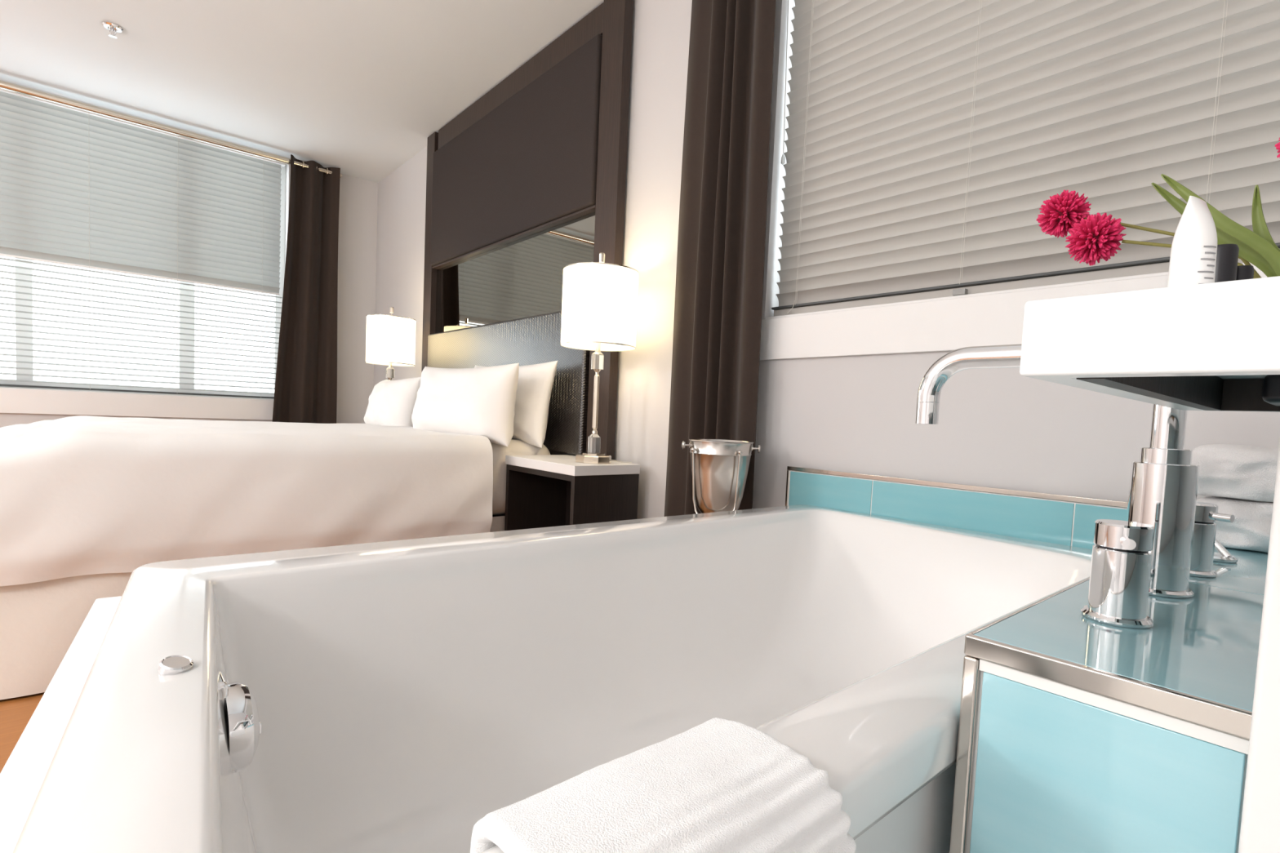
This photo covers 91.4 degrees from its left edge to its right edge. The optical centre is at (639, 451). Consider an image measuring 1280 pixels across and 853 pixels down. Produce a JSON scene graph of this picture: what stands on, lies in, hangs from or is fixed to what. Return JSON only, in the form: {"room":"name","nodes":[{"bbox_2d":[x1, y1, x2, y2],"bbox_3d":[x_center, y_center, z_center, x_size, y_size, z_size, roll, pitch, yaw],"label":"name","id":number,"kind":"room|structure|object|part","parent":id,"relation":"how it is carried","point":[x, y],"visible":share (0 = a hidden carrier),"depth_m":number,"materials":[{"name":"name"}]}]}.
{"room":"hotel room","nodes":[
{"label":"hotel room","id":0,"kind":"room"},
{"bbox_2d":[0,692,44,773],"bbox_3d":[-2.798,0.663,2.096,5.220,0.100,4.280,0,4,-41],"label":"floor","id":1,"kind":"structure","parent":0,"point":[15,713],"depth_m":1.61,"materials":[{"name":"brown wood"}]},
{"bbox_2d":[0,420,550,700],"bbox_3d":[-1.577,0.259,2.826,1.927,0.719,1.589,0,4,-41],"label":"bed","id":2,"kind":"object","parent":1,"relation":"on","point":[40,621],"visible":0.09,"depth_m":1.75,"materials":[{"name":"white fabric"}]},
{"bbox_2d":[0,415,493,586],"bbox_3d":[-1.746,0.170,2.687,1.584,0.598,1.663,0,4,-41],"label":"duvet","id":3,"kind":"object","parent":2,"relation":"on","point":[80,495],"visible":0.96,"depth_m":1.99,"materials":[{"name":"white fabric"}]},
{"bbox_3d":[-1.580,0.070,2.850,1.898,0.345,1.513,0,4,-41],"label":"mattress with sheet","id":4,"kind":"part","parent":2,"relation":"part of","materials":[{"name":"white fabric"}]},
{"bbox_2d":[363,377,421,426],"bbox_3d":[-1.391,-0.257,3.544,0.259,0.323,0.680,0,4,-37],"label":"pillow","id":5,"kind":"object","parent":2,"relation":"on","point":[391,402],"visible":0.59,"depth_m":3.31,"materials":[{"name":"white fabric"}]},
{"bbox_2d":[411,363,519,446],"bbox_3d":[-0.823,-0.223,2.890,0.760,0.357,0.230,5,4,41],"label":"pillow","id":6,"kind":"object","parent":2,"relation":"on","point":[478,401],"visible":0.86,"depth_m":2.71,"materials":[{"name":"white fabric"}]},
{"bbox_2d":[474,360,557,448],"bbox_3d":[-0.664,-0.237,3.053,0.182,0.394,0.740,-1,4,-44],"label":"pillow","id":7,"kind":"object","parent":2,"relation":"on","point":[535,381],"visible":0.34,"depth_m":2.81,"materials":[{"name":"white fabric"}]},
{"bbox_2d":[504,454,639,530],"bbox_3d":[-0.304,0.364,2.613,0.317,0.660,0.522,0,4,-41],"label":"nightstand","id":8,"kind":"object","parent":1,"relation":"on","point":[543,491],"visible":0.46,"depth_m":2.50,"materials":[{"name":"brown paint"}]},
{"bbox_3d":[-0.462,0.366,2.799,0.313,0.622,0.022,0,4,-41],"label":"panel","id":9,"kind":"part","parent":8,"relation":"part of","materials":[{"name":"brown wood"}]},
{"bbox_3d":[-0.289,0.084,2.598,0.313,0.022,0.468,0,4,-41],"label":"rail","id":10,"kind":"part","parent":8,"relation":"part of","materials":[{"name":"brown wood"}]},
{"bbox_2d":[560,252,639,463],"bbox_3d":[-0.167,-0.367,2.473,0.298,0.824,0.298,0,4,-41],"label":"table lamp","id":11,"kind":"object","parent":8,"relation":"on","point":[599,304],"visible":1,"depth_m":2.35,"materials":[{"name":"white fabric"}]},
{"bbox_3d":[-0.175,-0.196,2.482,0.021,0.205,0.021,0,4,-41],"label":"stem","id":12,"kind":"part","parent":11,"relation":"part of","materials":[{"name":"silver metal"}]},
{"bbox_2d":[595,342,600,351],"bbox_3d":[-0.164,-0.439,2.469,0.020,0.090,0.020,0,4,-41],"label":"socket","id":13,"kind":"object","parent":11,"relation":"attached to","point":[597,344],"depth_m":2.46,"materials":[{"name":"silver metal"}]},
{"bbox_3d":[-0.159,-0.559,2.462,0.296,0.290,0.296,0,4,-41],"label":"lamp shade","id":14,"kind":"part","parent":11,"relation":"part of","materials":[{"name":"fabric"}]},
{"bbox_3d":[-0.143,0.401,2.429,0.313,0.622,0.022,0,4,-41],"label":"panel","id":15,"kind":"part","parent":8,"relation":"part of","materials":[{"name":"brown wood"}]},
{"bbox_2d":[611,459,631,463],"bbox_3d":[-0.095,0.040,2.556,0.132,0.008,0.011,4,3,25],"label":"lamp cord","id":16,"kind":"object","parent":8,"relation":"on","point":[611,460],"visible":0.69,"depth_m":2.54,"materials":[{"name":"white plastic"}]},
{"bbox_2d":[681,438,760,513],"bbox_3d":[0.237,0.359,1.984,0.240,0.788,0.240,0,4,-41],"label":"ice bucket","id":17,"kind":"object","parent":1,"relation":"on","point":[719,467],"visible":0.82,"depth_m":1.90,"materials":[{"name":"metal"}]},
{"bbox_3d":[0.144,-0.020,1.952,0.027,0.027,0.027,2,3,-6],"label":"knob","id":18,"kind":"part","parent":17,"relation":"part of","materials":[{"name":"metal"}]},
{"bbox_3d":[0.226,0.110,1.895,0.150,0.218,0.023,3,3,16],"label":"bail handle","id":19,"kind":"part","parent":17,"relation":"part of","materials":[{"name":"metal"}]},
{"bbox_3d":[0.362,-0.009,1.947,0.027,0.027,0.027,3,3,8],"label":"knob","id":20,"kind":"part","parent":17,"relation":"part of","materials":[{"name":"metal"}]},
{"bbox_3d":[-1.720,0.217,4.145,0.419,0.660,0.461,0,4,-41],"label":"nightstand","id":21,"kind":"object","parent":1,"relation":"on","visible":0},
{"bbox_2d":[365,306,416,380],"bbox_3d":[-1.614,-0.517,4.041,0.298,0.824,0.298,0,4,-41],"label":"table lamp","id":22,"kind":"object","parent":21,"relation":"on","point":[390,340],"visible":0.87,"depth_m":3.91,"materials":[{"name":"white fabric"}]},
{"bbox_2d":[0,164,377,427],"bbox_3d":[-4.080,-0.849,3.576,5.220,2.640,0.160,0,4,-41],"label":"wall","id":23,"kind":"structure","parent":0,"point":[358,197],"depth_m":4.98,"materials":[{"name":"paint"}]},
{"bbox_2d":[0,387,273,420],"bbox_3d":[-3.356,-0.305,4.134,1.742,0.148,0.017,0,4,-41],"label":"trim","id":24,"kind":"structure","parent":23,"relation":"attached to","point":[18,401],"depth_m":4.11,"materials":[{"name":"white paint"}]},
{"bbox_2d":[0,164,285,399],"bbox_3d":[-3.319,-1.267,4.179,1.682,1.769,0.134,0,4,-41],"label":"window","id":25,"kind":"structure","parent":23,"relation":"in","point":[282,214],"depth_m":4.35,"materials":[{"name":"white paint"}]},
{"bbox_3d":[-3.345,-0.386,4.212,1.680,0.006,0.094,0,4,-41],"label":"sill","id":26,"kind":"part","parent":25,"relation":"part of","materials":[{"name":"white paint"}]},
{"bbox_2d":[0,88,285,398],"bbox_3d":[-3.296,-1.270,4.152,1.642,1.754,0.054,0,4,-41],"label":"window blind","id":27,"kind":"object","parent":25,"relation":"attached to","point":[79,188],"visible":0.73,"depth_m":4.10,"materials":[{"name":"white paint"}]},
{"bbox_3d":[-3.484,-1.259,3.956,0.002,1.730,0.001,0,4,-41],"label":"ladder cord","id":28,"kind":"part","parent":27,"relation":"part of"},
{"bbox_3d":[-3.329,-0.401,4.206,1.607,0.012,0.044,0,4,-41],"label":"rail","id":29,"kind":"part","parent":27,"relation":"part of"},
{"bbox_3d":[-3.301,-1.173,4.158,1.592,0.012,0.024,0,4,-41],"label":"rail","id":30,"kind":"part","parent":27,"relation":"part of","materials":[{"name":"white paint"}]},
{"bbox_3d":[-3.258,-2.131,4.106,1.642,0.026,0.052,0,4,-41],"label":"head rail","id":31,"kind":"part","parent":27,"relation":"part of","materials":[{"name":"white metal"}]},
{"bbox_3d":[-3.144,-1.260,4.250,0.002,1.730,0.001,0,4,-41],"label":"ladder cord","id":32,"kind":"part","parent":27,"relation":"part of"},
{"bbox_3d":[-2.765,-1.262,4.577,0.002,1.730,0.001,0,4,-41],"label":"ladder cord","id":33,"kind":"part","parent":27,"relation":"part of","materials":[{"name":"white fabric"}]},
{"bbox_2d":[0,80,342,181],"bbox_3d":[-3.296,-2.100,3.937,2.664,0.044,0.141,0,4,-41],"label":"curtain rod","id":34,"kind":"object","parent":23,"relation":"attached to","point":[4,85],"visible":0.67,"depth_m":3.97,"materials":[{"name":"silver metal"}]},
{"bbox_2d":[271,154,340,423],"bbox_3d":[-2.510,-0.836,4.669,0.457,2.610,0.093,0,4,-41],"label":"curtain","id":35,"kind":"object","parent":34,"relation":"hanging from","point":[305,391],"visible":0.81,"depth_m":4.66,"materials":[{"name":"brown fabric"}]},
{"bbox_3d":[-2.405,-2.099,4.642,0.335,0.028,0.028,0,4,-41],"label":"rod","id":36,"kind":"part","parent":34,"relation":"part of","materials":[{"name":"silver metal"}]},
{"bbox_2d":[0,0,604,182],"bbox_3d":[-2.025,-2.000,1.191,5.220,0.100,6.280,0,4,-41],"label":"ceiling","id":37,"kind":"structure","parent":0,"point":[360,88],"depth_m":3.30,"materials":[{"name":"paint"}]},
{"bbox_2d":[102,21,123,38],"bbox_3d":[-2.576,-2.051,3.054,0.080,0.050,0.080,0,4,-41],"label":"sprinkler","id":38,"kind":"object","parent":37,"relation":"attached to","point":[112,27],"visible":1,"depth_m":3.05,"materials":[{"name":"silver metal"}]},
{"bbox_3d":[0.926,-1.802,1.400,0.028,0.028,2.280,0,4,-41],"label":"curtain rod","id":39,"kind":"object","parent":37,"relation":"attached to","visible":0},
{"bbox_2d":[664,0,776,516],"bbox_3d":[0.252,-0.566,2.177,0.074,2.588,0.460,0,4,-41],"label":"curtain","id":40,"kind":"object","parent":39,"relation":"hanging from","point":[723,206],"visible":0.65,"depth_m":2.14,"materials":[{"name":"brown fabric"}]},
{"bbox_2d":[373,0,1279,519],"bbox_3d":[-0.170,-0.639,2.919,0.160,2.640,5.960,0,4,-41],"label":"wall","id":41,"kind":"structure","parent":0,"point":[997,428],"depth_m":2.05,"materials":[{"name":"paint"}]},
{"bbox_2d":[421,0,633,459],"bbox_3d":[-0.759,-1.020,3.419,0.075,1.970,2.067,0,4,-41],"label":"headboard","id":42,"kind":"object","parent":41,"relation":"attached to","point":[526,184],"visible":0.7,"depth_m":3.09,"materials":[{"name":"brown wood"}]},
{"bbox_3d":[-1.392,-1.089,4.153,0.045,1.970,0.125,0,4,-41],"label":"post","id":43,"kind":"part","parent":42,"relation":"part of","materials":[{"name":"brown wood"}]},
{"bbox_3d":[-0.808,-0.374,3.466,0.060,0.666,1.770,0,4,-41],"label":"woven panel","id":44,"kind":"part","parent":42,"relation":"part of","materials":[{"name":"leather"}]},
{"bbox_3d":[-0.758,-0.922,3.446,0.008,0.419,1.789,0,4,-41],"label":"mirror panel","id":45,"kind":"part","parent":42,"relation":"part of","materials":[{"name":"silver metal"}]},
{"bbox_3d":[-0.752,-1.508,3.401,0.056,0.725,1.779,0,4,-41],"label":"padded panel","id":46,"kind":"part","parent":42,"relation":"part of","materials":[{"name":"brown fabric"}]},
{"bbox_3d":[-0.711,-1.935,3.366,0.039,0.129,1.751,0,4,-41],"label":"rail","id":47,"kind":"part","parent":42,"relation":"part of","materials":[{"name":"brown wood"}]},
{"bbox_3d":[-0.134,-0.953,2.696,0.045,1.970,0.150,0,4,-41],"label":"post","id":48,"kind":"part","parent":42,"relation":"part of","materials":[{"name":"brown wood"}]},
{"bbox_2d":[785,466,1127,549],"bbox_3d":[0.791,0.438,1.676,0.014,0.712,0.994,0,4,-41],"label":"tiled ledge","id":49,"kind":"object","parent":41,"relation":"attached to","point":[1054,518],"visible":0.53,"depth_m":1.62,"materials":[{"name":"teal tile"}]},
{"bbox_3d":[0.803,0.159,1.661,0.014,0.152,0.994,0,4,-41],"label":"steel trim","id":50,"kind":"part","parent":49,"relation":"part of","materials":[{"name":"metal"}]},
{"bbox_2d":[764,262,1253,319],"bbox_3d":[1.097,-1.006,1.431,0.134,1.253,1.832,0,4,-41],"label":"window","id":51,"kind":"structure","parent":41,"relation":"in","point":[1243,264],"depth_m":1.58,"materials":[{"name":"white paint"}]},
{"bbox_2d":[760,265,1267,360],"bbox_3d":[0.999,-0.312,1.430,0.015,0.135,1.980,0,4,-41],"label":"trim","id":52,"kind":"structure","parent":41,"relation":"attached to","point":[993,319],"depth_m":1.70,"materials":[{"name":"white paint"}]},
{"bbox_2d":[771,0,1279,316],"bbox_3d":[1.078,-1.010,1.420,0.088,1.242,1.805,0,4,-41],"label":"window blind","id":53,"kind":"object","parent":41,"relation":"attached to","point":[927,140],"visible":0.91,"depth_m":1.59,"materials":[{"name":"white paint"}]},
{"bbox_3d":[0.482,-1.320,2.056,0.006,0.670,0.026,0,4,-33],"label":"pull cord","id":54,"kind":"part","parent":53,"relation":"part of","materials":[{"name":"white fabric"}]},
{"bbox_3d":[0.531,-1.061,1.994,0.005,1.175,0.001,5,4,32],"label":"ladder cord","id":55,"kind":"part","parent":53,"relation":"part of","materials":[{"name":"white fabric"}]},
{"bbox_3d":[0.866,-1.025,1.606,0.005,1.175,0.001,5,4,32],"label":"ladder cord","id":56,"kind":"part","parent":53,"relation":"part of","materials":[{"name":"white fabric"}]},
{"bbox_3d":[1.061,-0.402,1.456,0.070,0.024,1.792,0,4,-41],"label":"rail","id":57,"kind":"part","parent":53,"relation":"part of","materials":[{"name":"grey metal"}]},
{"bbox_3d":[1.177,-0.991,1.246,0.005,1.175,0.001,5,4,32],"label":"ladder cord","id":58,"kind":"part","parent":53,"relation":"part of","materials":[{"name":"white fabric"}]},
{"bbox_3d":[-0.751,0.884,-0.275,5.220,0.100,2.000,0,4,-41],"label":"floor","id":59,"kind":"structure","parent":0,"visible":0},
{"bbox_2d":[0,504,1092,852],"bbox_3d":[0.116,0.492,1.077,1.788,0.610,0.962,0,4,-41],"label":"bathtub","id":60,"kind":"object","parent":59,"relation":"on","point":[395,696],"visible":0.79,"depth_m":1.02,"materials":[{"name":"white ceramic"}]},
{"bbox_3d":[-0.508,0.520,0.537,0.040,0.558,0.929,0,4,-35],"label":"foot panel","id":61,"kind":"part","parent":60,"relation":"part of","materials":[{"name":"white ceramic"}]},
{"bbox_3d":[-0.450,0.294,0.664,0.017,0.112,0.044,0,4,-41],"label":"overflow plate","id":62,"kind":"part","parent":60,"relation":"part of","materials":[{"name":"silver metal"}]},
{"bbox_3d":[-0.433,0.296,0.677,0.032,0.092,0.092,0,4,-41],"label":"overflow knob","id":63,"kind":"part","parent":60,"relation":"part of","materials":[{"name":"silver metal"}]},
{"bbox_2d":[470,717,856,852],"bbox_3d":[0.018,0.378,0.390,0.218,0.345,0.158,0,4,-41],"label":"hand towel","id":64,"kind":"object","parent":60,"relation":"on","point":[717,785],"visible":1,"depth_m":0.38,"materials":[{"name":"white fabric"}]},
{"bbox_2d":[949,502,1268,852],"bbox_3d":[0.963,0.476,0.624,1.110,0.767,0.820,0,4,-41],"label":"counter","id":65,"kind":"object","parent":59,"relation":"on","point":[1077,733],"depth_m":0.51,"materials":[{"name":"blue glass"}]},
{"bbox_3d":[0.280,0.506,0.571,0.008,0.650,0.012,0,4,-41],"label":"corner trim","id":66,"kind":"part","parent":65,"relation":"part of","materials":[{"name":"metal"}]},
{"bbox_3d":[0.712,0.167,0.919,1.102,0.013,0.004,0,4,-41],"label":"edge trim","id":67,"kind":"part","parent":65,"relation":"part of","materials":[{"name":"metal"}]},
{"bbox_2d":[915,343,1199,598],"bbox_3d":[0.536,0.006,0.841,0.073,0.303,0.338,0,4,-41],"label":"spout","id":68,"kind":"object","parent":65,"relation":"on","point":[1163,484],"visible":0.62,"depth_m":0.72,"materials":[{"name":"silver metal"}]},
{"bbox_3d":[0.557,0.200,0.248,0.008,0.018,0.818,0,4,-41],"label":"trim","id":69,"kind":"part","parent":65,"relation":"part of","materials":[{"name":"metal"}]},
{"bbox_3d":[0.470,0.119,0.614,0.070,0.097,0.058,0,4,-41],"label":"tap handle","id":70,"kind":"part","parent":65,"relation":"part of","materials":[{"name":"silver metal"}]},
{"bbox_3d":[0.759,0.119,0.850,0.058,0.097,0.070,0,4,-41],"label":"tap handle","id":71,"kind":"part","parent":65,"relation":"part of","materials":[{"name":"silver metal"}]},
{"bbox_3d":[0.886,0.140,0.964,0.010,0.044,0.048,2,3,-12],"label":"rod","id":72,"kind":"part","parent":65,"relation":"part of","materials":[{"name":"silver metal"}]},
{"bbox_3d":[0.886,0.142,0.964,0.055,0.048,0.055,0,4,-41],"label":"diverter knob","id":73,"kind":"part","parent":65,"relation":"part of","materials":[{"name":"silver metal"}]},
{"bbox_2d":[1196,496,1273,552],"bbox_3d":[1.149,0.129,1.036,0.260,0.090,0.371,0,4,-41],"label":"folded towel","id":74,"kind":"object","parent":65,"relation":"on","point":[1250,530],"visible":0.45,"depth_m":1.04,"materials":[{"name":"grey fabric"}]},
{"bbox_2d":[1191,444,1278,502],"bbox_3d":[1.146,0.042,1.037,0.260,0.094,0.371,0,4,-41],"label":"folded towel","id":75,"kind":"object","parent":74,"relation":"on","point":[1242,472],"visible":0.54,"depth_m":1.05,"materials":[{"name":"grey fabric"}]},
{"bbox_2d":[1019,275,1279,852],"bbox_3d":[0.629,0.402,0.259,0.488,0.926,0.752,0,4,-41],"label":"basin","id":76,"kind":"object","parent":59,"relation":"on","point":[1212,346],"visible":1,"depth_m":0.34,"materials":[{"name":"white ceramic"}]},
{"bbox_3d":[0.648,-0.032,0.235,0.442,0.031,0.706,0,4,-41],"label":"wood frame","id":77,"kind":"part","parent":76,"relation":"part of","materials":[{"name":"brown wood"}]},
{"bbox_2d":[1167,195,1217,287],"bbox_3d":[0.384,-0.129,0.435,0.025,0.091,0.025,0,4,-41],"label":"tube","id":78,"kind":"object","parent":76,"relation":"on","point":[1193,251],"visible":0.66,"depth_m":0.42,"materials":[{"name":"white plastic"}]},
{"bbox_2d":[1214,244,1239,282],"bbox_3d":[0.458,-0.123,0.497,0.021,0.078,0.021,0,4,-41],"label":"toiletry bottle","id":79,"kind":"object","parent":76,"relation":"on","point":[1227,256],"visible":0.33,"depth_m":0.49,"materials":[{"name":"black plastic"}]},
{"bbox_2d":[1235,265,1253,279],"bbox_3d":[0.485,-0.116,0.509,0.017,0.066,0.017,0,4,-41],"label":"toiletry bottle","id":80,"kind":"object","parent":76,"relation":"on","point":[1243,272],"visible":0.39,"depth_m":0.50,"materials":[{"name":"black plastic"}]},
{"bbox_3d":[0.579,0.427,0.151,0.072,0.883,0.650,0,4,-41],"label":"panel","id":81,"kind":"part","parent":76,"relation":"part of","materials":[{"name":"white ceramic"}]},
{"bbox_3d":[0.588,-0.112,0.550,0.058,0.062,0.058,0,4,-41],"label":"bud vase","id":82,"kind":"object","parent":76,"relation":"on","visible":0},
{"bbox_2d":[1036,190,1261,278],"bbox_3d":[0.503,-0.195,0.612,0.051,0.155,0.207,0,4,-41],"label":"flower","id":83,"kind":"object","parent":82,"relation":"in","point":[1060,212],"visible":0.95,"depth_m":0.66,"materials":[{"name":"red plant"}]},
{"bbox_3d":[0.521,-0.178,0.603,0.170,0.125,0.011,5,4,41],"label":"stem","id":84,"kind":"part","parent":83,"relation":"part of","materials":[{"name":"green plant"}]},
{"bbox_2d":[1065,212,1256,278],"bbox_3d":[0.506,-0.173,0.589,0.181,0.125,0.050,5,4,41],"label":"flower","id":85,"kind":"object","parent":82,"relation":"in","point":[1096,237],"visible":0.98,"depth_m":0.62,"materials":[{"name":"red plant"}]},
{"bbox_3d":[0.529,-0.157,0.581,0.136,0.095,0.010,4,4,32],"label":"stem","id":86,"kind":"part","parent":85,"relation":"part of","materials":[{"name":"green plant"}]},
{"bbox_2d":[1151,182,1276,277],"bbox_3d":[0.540,-0.180,0.574,0.120,0.155,0.013,5,4,34],"label":"leaf blade","id":87,"kind":"object","parent":82,"relation":"in","point":[1246,252],"visible":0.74,"depth_m":0.57,"materials":[{"name":"green plant"}]},
{"bbox_2d":[1160,173,1279,275],"bbox_3d":[0.535,-0.180,0.561,0.116,0.156,0.013,4,4,31],"label":"leaf blade","id":88,"kind":"object","parent":82,"relation":"in","point":[1264,248],"visible":0.82,"depth_m":0.56,"materials":[{"name":"green plant"}]},
{"bbox_2d":[1251,184,1279,251],"bbox_3d":[0.569,-0.168,0.550,0.054,0.136,0.007,4,3,20],"label":"leaf blade","id":89,"kind":"object","parent":82,"relation":"in","point":[1260,227],"visible":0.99,"depth_m":0.56,"materials":[{"name":"green plant"}]},
{"bbox_2d":[1275,137,1279,158],"bbox_3d":[0.572,-0.201,0.531,0.054,0.181,0.055,0,4,-41],"label":"flower","id":90,"kind":"object","parent":82,"relation":"in","point":[1277,145],"visible":1,"depth_m":0.55,"materials":[{"name":"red plant"}]}
]}

